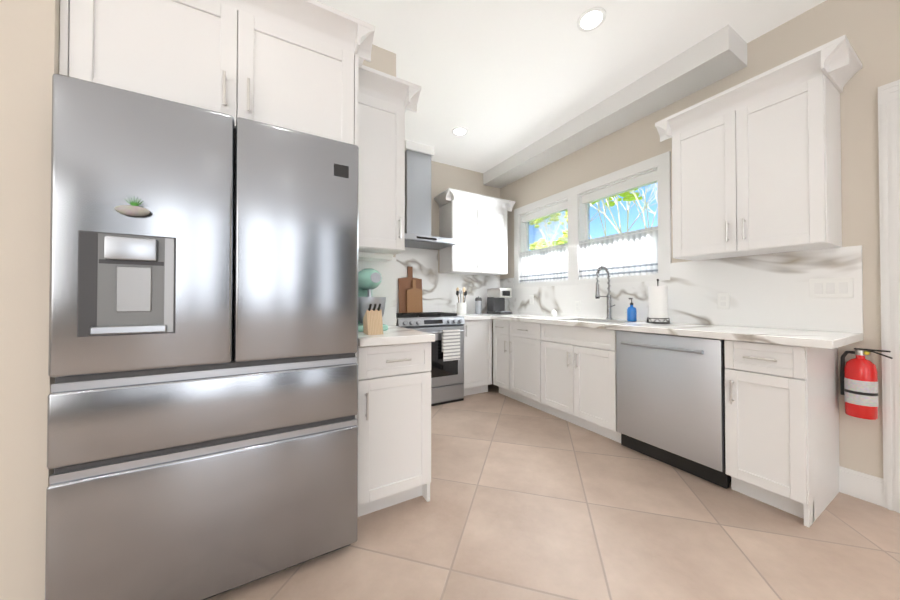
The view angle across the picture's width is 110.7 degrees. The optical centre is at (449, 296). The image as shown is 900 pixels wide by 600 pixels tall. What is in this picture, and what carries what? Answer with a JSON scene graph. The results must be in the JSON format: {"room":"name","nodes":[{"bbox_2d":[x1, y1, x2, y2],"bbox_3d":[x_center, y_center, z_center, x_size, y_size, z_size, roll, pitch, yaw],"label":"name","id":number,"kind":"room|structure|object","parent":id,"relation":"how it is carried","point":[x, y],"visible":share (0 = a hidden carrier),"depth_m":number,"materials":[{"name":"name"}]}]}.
{"room":"kitchen","nodes":[
{"label":"kitchen","id":0,"kind":"room"},
{"bbox_2d":[0,0,899,599],"bbox_3d":[0.203,-0.336,0.170,8.150,2.870,7.300,0,-1,-29],"label":"wall","id":1,"kind":"structure","parent":0,"point":[614,132],"depth_m":1.69,"materials":[{"name":"beige paint"}]},
{"bbox_2d":[59,0,374,418],"bbox_3d":[-0.972,-0.089,1.508,1.032,2.404,0.666,0,-1,-29],"label":"upper cabinet","id":2,"kind":"object","parent":1,"relation":"attached to","point":[292,64],"visible":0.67,"depth_m":1.26,"materials":[{"name":"white wood"}]},
{"bbox_2d":[358,65,420,261],"bbox_3d":[-0.457,-0.765,1.963,0.425,1.043,0.391,0,-1,-29],"label":"upper cabinet","id":3,"kind":"object","parent":1,"relation":"attached to","point":[386,102],"visible":0.77,"depth_m":1.85,"materials":[{"name":"white painted wood"}]},
{"bbox_2d":[405,140,456,249],"bbox_3d":[-0.372,-1.165,3.583,0.755,1.138,0.502,0,-1,-29],"label":"range hood","id":4,"kind":"object","parent":1,"relation":"attached to","point":[418,156],"visible":0.75,"depth_m":3.53,"materials":[{"name":"metal"}]},
{"bbox_2d":[434,188,514,275],"bbox_3d":[0.331,-0.782,4.038,1.010,0.965,0.391,0,-1,-29],"label":"upper cabinet","id":5,"kind":"object","parent":1,"relation":"attached to","point":[474,225],"visible":1,"depth_m":3.90,"materials":[{"name":"white wood"}]},
{"bbox_2d":[529,295,533,303],"bbox_3d":[1.022,0.039,3.900,0.008,0.114,0.070,0,-1,-29],"label":"electrical outlet plate","id":6,"kind":"object","parent":1,"relation":"attached to","point":[531,299],"visible":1,"depth_m":3.89,"materials":[{"name":"white plastic"}]},
{"bbox_2d":[514,151,670,287],"bbox_3d":[1.394,-0.656,3.405,0.149,1.060,1.900,0,-1,-29],"label":"window","id":7,"kind":"structure","parent":1,"relation":"in","point":[575,201],"depth_m":3.31,"materials":[{"name":"white wood"}]},
{"bbox_2d":[519,243,567,282],"bbox_3d":[1.121,-0.385,3.775,0.025,0.410,0.791,0,-1,-29],"label":"curtain","id":8,"kind":"object","parent":7,"relation":"hanging from","point":[546,264],"visible":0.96,"depth_m":3.75,"materials":[{"name":"white fabric"}]},
{"bbox_2d":[579,226,657,278],"bbox_3d":[1.573,-0.393,2.974,0.026,0.410,0.791,0,-1,-29],"label":"curtain","id":9,"kind":"object","parent":7,"relation":"hanging from","point":[633,253],"visible":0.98,"depth_m":2.91,"materials":[{"name":"white fabric"}]},
{"bbox_2d":[717,293,729,308],"bbox_3d":[1.963,0.031,2.232,0.008,0.114,0.070,0,-1,-29],"label":"electrical outlet plate","id":10,"kind":"object","parent":1,"relation":"attached to","point":[723,300],"visible":1,"depth_m":2.23,"materials":[{"name":"white plastic"}]},
{"bbox_2d":[655,35,861,260],"bbox_3d":[1.900,-0.784,2.005,0.391,1.005,0.880,0,-1,-29],"label":"upper cabinet","id":11,"kind":"object","parent":1,"relation":"attached to","point":[756,165],"visible":1,"depth_m":1.83,"materials":[{"name":"white wood"}]},
{"bbox_2d":[810,277,853,297],"bbox_3d":[2.206,-0.050,1.802,0.008,0.114,0.162,0,-1,-29],"label":"switch plate","id":12,"kind":"object","parent":1,"relation":"attached to","point":[832,288],"visible":1,"depth_m":1.80,"materials":[{"name":"white plastic"}]},
{"bbox_2d":[839,466,883,506],"bbox_3d":[0.706,1.017,-0.738,7.848,0.144,4.948,0,-1,-29],"label":"baseboard","id":13,"kind":"structure","parent":1,"relation":"attached to","point":[863,486],"depth_m":1.71,"materials":[{"name":"white wood"}]},
{"bbox_2d":[840,348,892,419],"bbox_3d":[2.233,0.462,1.671,0.127,0.366,0.170,0,-1,-29],"label":"fire extinguisher","id":14,"kind":"object","parent":1,"relation":"attached to","point":[859,382],"visible":1,"depth_m":1.65,"materials":[{"name":"red metal"}]},
{"bbox_2d":[878,79,899,512],"bbox_3d":[2.632,-0.010,1.227,0.176,2.240,1.080,0,-1,-29],"label":"door frame","id":15,"kind":"structure","parent":1,"relation":"attached to","point":[889,141],"depth_m":1.63,"materials":[{"name":"white wood"}]},
{"bbox_2d":[205,378,899,599],"bbox_3d":[0.203,1.149,0.154,8.150,0.100,7.300,0,-1,-29],"label":"floor","id":16,"kind":"structure","parent":0,"point":[526,502],"depth_m":1.44,"materials":[{"name":"tile"}]},
{"bbox_2d":[45,74,358,599],"bbox_3d":[-0.960,0.223,1.433,0.905,1.780,0.731,0,-1,-29],"label":"fridge","id":17,"kind":"object","parent":16,"relation":"on","point":[202,431],"visible":1,"depth_m":1.08,"materials":[{"name":"grey metal"}]},
{"bbox_2d":[357,342,430,516],"bbox_3d":[-0.410,0.680,1.835,0.396,0.873,0.634,0,-1,-29],"label":"base cabinet","id":18,"kind":"object","parent":16,"relation":"on","point":[394,424],"visible":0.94,"depth_m":1.59,"materials":[{"name":"white wood"}]},
{"bbox_2d":[358,257,434,346],"bbox_3d":[-0.408,-0.020,1.843,0.400,0.524,0.634,0,-1,-29],"label":"countertop","id":19,"kind":"structure","parent":18,"relation":"on","point":[393,334],"depth_m":2.10,"materials":[{"name":"stone"}]},
{"bbox_2d":[363,304,382,334],"bbox_3d":[-0.415,0.118,1.677,0.080,0.163,0.110,0,-1,-29],"label":"knife block","id":20,"kind":"object","parent":19,"relation":"on","point":[372,322],"visible":1,"depth_m":1.64,"materials":[{"name":"brown wood"}]},
{"bbox_2d":[358,268,387,331],"bbox_3d":[-0.507,0.013,1.923,0.198,0.378,0.348,0,-1,-29],"label":"stand mixer","id":21,"kind":"object","parent":19,"relation":"on","point":[369,279],"visible":0.67,"depth_m":1.82,"materials":[{"name":"teal metal"}]},
{"bbox_2d":[396,312,464,405],"bbox_3d":[-0.309,0.660,3.452,0.761,0.949,0.711,0,-1,-29],"label":"range","id":22,"kind":"object","parent":16,"relation":"on","point":[447,363],"visible":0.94,"depth_m":3.25,"materials":[{"name":"metal"}]},
{"bbox_2d":[398,266,422,312],"bbox_3d":[-0.470,-0.075,3.731,0.300,0.581,0.079,0,-1,-29],"label":"cutting board","id":23,"kind":"object","parent":22,"relation":"on","point":[410,292],"visible":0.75,"depth_m":3.71,"materials":[{"name":"brown wood"}]},
{"bbox_2d":[463,319,491,395],"bbox_3d":[0.178,0.701,3.797,0.412,0.873,0.634,0,-1,-29],"label":"base cabinet","id":24,"kind":"object","parent":16,"relation":"on","point":[477,356],"visible":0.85,"depth_m":3.57,"materials":[{"name":"white wood"}]},
{"bbox_2d":[493,319,514,398],"bbox_3d":[0.820,0.700,3.656,0.634,0.873,0.290,0,-1,-29],"label":"base cabinet","id":25,"kind":"object","parent":16,"relation":"on","point":[501,359],"visible":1,"depth_m":3.52,"materials":[{"name":"white wood"}]},
{"bbox_2d":[509,321,546,412],"bbox_3d":[1.005,0.696,3.329,0.634,0.873,0.455,0,-1,-29],"label":"base cabinet","id":26,"kind":"object","parent":16,"relation":"on","point":[525,359],"visible":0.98,"depth_m":3.18,"materials":[{"name":"white wood"}]},
{"bbox_2d":[541,324,620,442],"bbox_3d":[1.304,0.691,2.799,0.634,0.873,0.757,0,-1,-29],"label":"base cabinet","id":27,"kind":"object","parent":16,"relation":"on","point":[578,378],"visible":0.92,"depth_m":2.61,"materials":[{"name":"white wood"}]},
{"bbox_2d":[460,245,862,348],"bbox_3d":[1.226,0.064,2.941,0.636,0.749,3.168,0,-1,-29],"label":"countertop","id":28,"kind":"structure","parent":27,"relation":"on","point":[772,301],"depth_m":2.15,"materials":[{"name":"stone"}]},
{"bbox_2d":[456,287,466,314],"bbox_3d":[0.144,0.052,3.921,0.149,0.343,0.123,0,-1,-29],"label":"utensil crock","id":29,"kind":"object","parent":28,"relation":"on","point":[461,308],"visible":0.98,"depth_m":3.87,"materials":[{"name":"white ceramic"}]},
{"bbox_2d":[475,296,481,313],"bbox_3d":[0.371,0.109,4.049,0.086,0.232,0.086,0,-1,-29],"label":"canister","id":30,"kind":"object","parent":28,"relation":"on","point":[478,304],"visible":1,"depth_m":4.02,"materials":[{"name":"metal"}]},
{"bbox_2d":[487,288,511,314],"bbox_3d":[0.645,0.057,4.072,0.200,0.335,0.290,0,-1,-29],"label":"coffee maker","id":31,"kind":"object","parent":28,"relation":"on","point":[496,297],"visible":1,"depth_m":4.04,"materials":[{"name":"grey"}]},
{"bbox_2d":[551,309,556,316],"bbox_3d":[1.145,0.178,3.429,0.068,0.080,0.067,0,-1,-29],"label":"ceramic jar","id":32,"kind":"object","parent":28,"relation":"on","point":[553,313],"visible":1,"depth_m":3.40,"materials":[{"name":"white ceramic"}]},
{"bbox_2d":[595,266,614,318],"bbox_3d":[1.442,-0.038,2.890,0.222,0.500,0.090,0,-1,-29],"label":"faucet","id":33,"kind":"object","parent":28,"relation":"on","point":[598,296],"visible":1,"depth_m":2.92,"materials":[{"name":"silver metal"}]},
{"bbox_2d":[627,298,636,321],"bbox_3d":[1.556,0.110,2.662,0.072,0.200,0.071,0,-1,-29],"label":"soap bottle","id":34,"kind":"object","parent":28,"relation":"on","point":[631,313],"visible":1,"depth_m":2.64,"materials":[{"name":"blue plastic"}]},
{"bbox_2d":[646,279,669,323],"bbox_3d":[1.634,0.032,2.443,0.162,0.348,0.162,0,-1,-29],"label":"paper towel holder","id":35,"kind":"object","parent":28,"relation":"on","point":[658,304],"visible":1,"depth_m":2.39,"materials":[{"name":"black"}]},
{"bbox_2d":[616,331,730,488],"bbox_3d":[1.631,0.687,2.182,0.649,0.868,0.628,0,-1,-29],"label":"dishwasher","id":36,"kind":"object","parent":16,"relation":"on","point":[671,400],"visible":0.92,"depth_m":1.99,"materials":[{"name":"grey metal"}]},
{"bbox_2d":[724,340,839,526],"bbox_3d":[1.884,0.680,1.770,0.634,0.873,0.315,0,-1,-29],"label":"base cabinet","id":37,"kind":"object","parent":16,"relation":"on","point":[781,427],"visible":1,"depth_m":1.62,"materials":[{"name":"white wood"}]},
{"bbox_2d":[316,0,825,172],"bbox_3d":[0.203,-1.821,0.185,8.150,0.100,7.300,0,-1,-29],"label":"ceiling","id":38,"kind":"structure","parent":0,"point":[500,81],"depth_m":2.22,"materials":[{"name":"white paint"}]},
{"bbox_2d":[452,127,467,135],"bbox_3d":[0.102,-1.734,3.262,0.170,0.008,0.170,0,-1,-29],"label":"recessed light","id":39,"kind":"object","parent":38,"relation":"in","point":[459,131],"visible":1,"depth_m":3.25,"materials":[{"name":"white"}]},
{"bbox_2d":[577,7,605,31],"bbox_3d":[0.893,-1.748,1.963,0.170,0.008,0.170,0,-1,-29],"label":"recessed light","id":40,"kind":"object","parent":38,"relation":"in","point":[593,18],"visible":1,"depth_m":1.96,"materials":[{"name":"white plastic"}]},
{"label":"outside","id":41,"kind":"structure","parent":0,"visible":0},
{"bbox_3d":[14.419,1.406,22.525,38.400,0.100,42.000,0,-1,-29],"label":"ground","id":42,"kind":"structure","parent":41,"visible":0},
{"bbox_2d":[550,188,642,246],"bbox_3d":[6.027,-2.655,16.890,6.271,7.861,7.648,0,-1,-29],"label":"tree","id":43,"kind":"object","parent":42,"relation":"on","point":[625,198],"depth_m":15.47,"materials":[{"name":"green plant"}]},
{"bbox_2d":[551,186,647,240],"bbox_3d":[7.793,-2.379,13.168,7.408,7.231,6.025,0,-1,-29],"label":"tree","id":44,"kind":"object","parent":42,"relation":"on","point":[617,228],"depth_m":12.50,"materials":[{"name":"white plant"}]},
{"bbox_2d":[594,183,657,235],"bbox_3d":[9.044,-3.268,16.244,7.032,9.075,4.877,0,-1,-29],"label":"tree","id":45,"kind":"object","parent":42,"relation":"on","point":[634,201],"depth_m":16.09,"materials":[{"name":"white plant"}]}
]}

